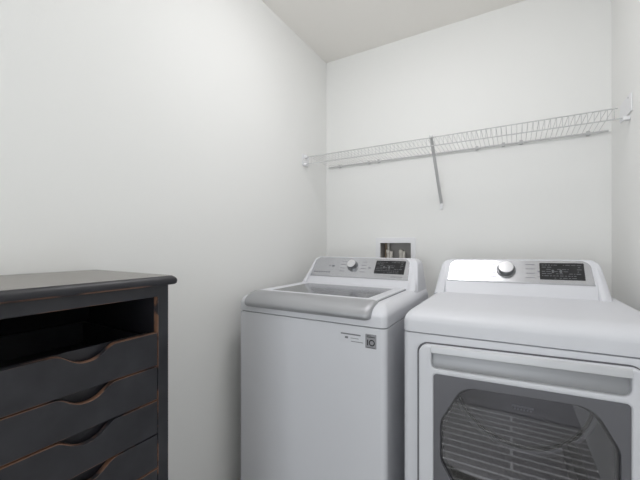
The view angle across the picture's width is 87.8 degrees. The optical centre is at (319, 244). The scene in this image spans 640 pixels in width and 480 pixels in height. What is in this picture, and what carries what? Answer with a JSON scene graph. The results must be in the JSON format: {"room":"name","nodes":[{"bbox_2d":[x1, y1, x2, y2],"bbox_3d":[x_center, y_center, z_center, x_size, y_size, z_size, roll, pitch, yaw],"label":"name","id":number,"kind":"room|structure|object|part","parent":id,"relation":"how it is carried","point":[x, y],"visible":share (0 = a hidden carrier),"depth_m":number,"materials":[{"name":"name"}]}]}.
{"room":"laundry room","nodes":[
{"label":"laundry room","id":0,"kind":"room"},
{"bbox_2d":[0,0,325,479],"bbox_3d":[-0.937,-0.041,0.835,0.120,2.542,3.699,0,0,30],"label":"wall","id":1,"kind":"structure","parent":0,"point":[165,137],"depth_m":1.35,"materials":[{"name":"white paint"}]},
{"bbox_2d":[262,0,524,62],"bbox_3d":[-0.204,-1.342,0.407,1.818,0.060,3.939,0,0,30],"label":"ceiling","id":2,"kind":"structure","parent":0,"point":[334,30],"depth_m":1.93,"materials":[{"name":"white paint"}]},
{"bbox_2d":[326,0,611,297],"bbox_3d":[0.758,-0.041,2.057,1.818,2.542,0.120,0,0,30],"label":"wall","id":3,"kind":"structure","parent":0,"point":[527,60],"depth_m":1.89,"materials":[{"name":"white paint"}]},
{"bbox_2d":[376,237,415,258],"bbox_3d":[0.506,0.074,2.179,0.264,0.241,0.088,0,0,30],"label":"outlet box","id":4,"kind":"object","parent":3,"relation":"attached to","point":[405,247],"visible":0.59,"depth_m":2.19,"materials":[{"name":"white plastic"}]},
{"bbox_2d":[302,91,632,208],"bbox_3d":[0.644,-0.411,1.861,1.578,0.398,0.334,0,0,30],"label":"wire shelf","id":5,"kind":"object","parent":3,"relation":"attached to","point":[626,107],"visible":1,"depth_m":1.74,"materials":[{"name":"white metal"}]},
{"bbox_3d":[0.573,-0.564,1.755,1.518,0.005,0.005,0,0,30],"label":"rod","id":6,"kind":"part","parent":5,"relation":"part of","materials":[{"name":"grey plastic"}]},
{"bbox_3d":[0.578,-0.518,1.748,1.570,0.006,0.006,0,0,30],"label":"lip rod","id":7,"kind":"part","parent":5,"relation":"part of","materials":[{"name":"grey metal"}]},
{"bbox_3d":[0.729,-0.550,1.991,1.534,0.009,0.009,0,0,30],"label":"rod","id":8,"kind":"part","parent":5,"relation":"part of","materials":[{"name":"grey metal"}]},
{"bbox_2d":[612,0,639,310],"bbox_3d":[0.530,-0.041,-0.020,0.120,2.542,3.699,0,0,30],"label":"wall","id":9,"kind":"structure","parent":0,"point":[625,13],"depth_m":1.40,"materials":[{"name":"white paint"}]},
{"bbox_3d":[0.088,1.260,0.909,1.818,0.060,2.779,0,0,30],"label":"floor","id":10,"kind":"structure","parent":0,"visible":0},
{"bbox_2d":[0,270,176,479],"bbox_3d":[-0.650,0.655,0.801,0.398,1.150,0.416,0,0,30],"label":"base cabinet","id":11,"kind":"object","parent":10,"relation":"on","point":[84,353],"visible":1,"depth_m":0.75,"materials":[{"name":"black paint"}]},
{"bbox_3d":[-0.819,0.657,0.899,0.008,1.106,0.345,0,0,30],"label":"panel","id":12,"kind":"part","parent":11,"relation":"part of","materials":[{"name":"black wood"}]},
{"bbox_3d":[-0.500,0.439,0.714,0.014,0.084,0.318,0,0,30],"label":"drawer","id":13,"kind":"part","parent":11,"relation":"part of","materials":[{"name":"black paint"}]},
{"bbox_3d":[-0.501,0.352,0.714,0.014,0.084,0.318,0,0,30],"label":"drawer","id":14,"kind":"part","parent":11,"relation":"part of","materials":[{"name":"black paint"}]},
{"bbox_3d":[-0.501,0.266,0.714,0.014,0.084,0.318,0,0,30],"label":"drawer","id":15,"kind":"part","parent":11,"relation":"part of","materials":[{"name":"black paint"}]},
{"bbox_3d":[-0.575,0.667,0.967,0.361,1.126,0.018,0,0,30],"label":"panel","id":16,"kind":"part","parent":11,"relation":"part of","materials":[{"name":"black paint"}]},
{"bbox_3d":[-0.501,0.525,0.714,0.014,0.084,0.318,0,0,30],"label":"drawer","id":17,"kind":"part","parent":11,"relation":"part of","materials":[{"name":"black paint"}]},
{"bbox_3d":[-0.500,0.612,0.714,0.014,0.084,0.318,0,0,30],"label":"drawer","id":18,"kind":"part","parent":11,"relation":"part of","materials":[{"name":"black paint"}]},
{"bbox_2d":[241,257,427,479],"bbox_3d":[0.096,0.650,1.620,0.695,1.159,0.704,0,0,30],"label":"washing machine","id":19,"kind":"object","parent":10,"relation":"on","point":[323,354],"visible":0.98,"depth_m":1.33,"materials":[{"name":"white metal"}]},
{"bbox_3d":[-0.056,0.240,1.370,0.595,0.064,0.120,0,0,30],"label":"lid handle","id":20,"kind":"part","parent":19,"relation":"part of","materials":[{"name":"silver metal"}]},
{"bbox_3d":[0.058,0.215,1.577,0.584,0.008,0.413,0,0,30],"label":"lid","id":21,"kind":"part","parent":19,"relation":"part of","materials":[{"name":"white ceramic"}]},
{"bbox_3d":[0.063,0.214,1.582,0.483,0.004,0.325,0,0,30],"label":"lid glass","id":22,"kind":"part","parent":19,"relation":"part of","materials":[{"name":"grey"}]},
{"bbox_2d":[341,332,361,342],"bbox_3d":[0.117,0.343,1.227,0.090,0.029,0.001,0,0,30],"label":"print","id":23,"kind":"object","parent":19,"relation":"attached to","point":[341,332],"depth_m":1.23},
{"bbox_3d":[0.189,0.177,1.792,0.571,0.004,0.004,0,0,30],"label":"panel trim","id":24,"kind":"part","parent":19,"relation":"part of","materials":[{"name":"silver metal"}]},
{"bbox_3d":[0.208,0.124,1.825,0.569,0.102,0.075,0,0,30],"label":"control panel","id":25,"kind":"part","parent":19,"relation":"part of","materials":[{"name":"silver metal"}]},
{"bbox_2d":[367,335,374,348],"bbox_3d":[0.181,0.348,1.190,0.032,0.044,0.001,0,0,30],"label":"print","id":26,"kind":"object","parent":19,"relation":"attached to","point":[367,335],"depth_m":1.19},
{"bbox_2d":[376,262,402,272],"bbox_3d":[0.363,0.119,1.735,0.143,0.053,0.038,0,0,30],"label":"print","id":27,"kind":"object","parent":19,"relation":"attached to","point":[381,267],"depth_m":1.73,"materials":[{"name":"grey plastic"}]},
{"bbox_2d":[404,259,639,479],"bbox_3d":[0.748,0.646,1.241,0.699,1.168,0.705,0,0,30],"label":"dryer","id":28,"kind":"object","parent":10,"relation":"on","point":[516,369],"visible":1,"depth_m":1.09,"materials":[{"name":"white metal"}]},
{"bbox_3d":[0.577,0.609,0.959,0.441,0.366,0.003,0,0,30],"label":"door glass","id":29,"kind":"part","parent":28,"relation":"part of","materials":[{"name":"grey glass"}]},
{"bbox_3d":[0.819,0.104,1.463,0.062,0.062,0.053,0,0,30],"label":"cycle knob","id":30,"kind":"part","parent":28,"relation":"part of","materials":[{"name":"grey metal"}]},
{"bbox_3d":[0.851,0.116,1.456,0.542,0.098,0.068,0,0,30],"label":"control panel","id":31,"kind":"part","parent":28,"relation":"part of","materials":[{"name":"silver metal"}]},
{"bbox_3d":[0.834,0.163,1.426,0.545,0.011,0.004,0,0,30],"label":"panel trim","id":32,"kind":"part","parent":28,"relation":"part of","materials":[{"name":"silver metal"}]},
{"bbox_2d":[512,404,533,412],"bbox_3d":[0.896,0.723,1.470,0.083,0.022,0.006,0,0,30],"label":"print","id":33,"kind":"object","parent":28,"relation":"attached to","point":[517,408],"depth_m":1.47,"materials":[{"name":"white"}]},
{"bbox_3d":[0.567,0.604,0.958,0.552,0.590,0.026,0,0,30],"label":"door","id":34,"kind":"part","parent":28,"relation":"part of","materials":[{"name":"white metal"}]},
{"bbox_2d":[542,265,580,278],"bbox_3d":[0.995,0.111,1.370,0.135,0.055,0.039,0,0,30],"label":"print","id":35,"kind":"object","parent":28,"relation":"attached to","point":[548,271],"depth_m":1.37,"materials":[{"name":"grey plastic"}]}
]}

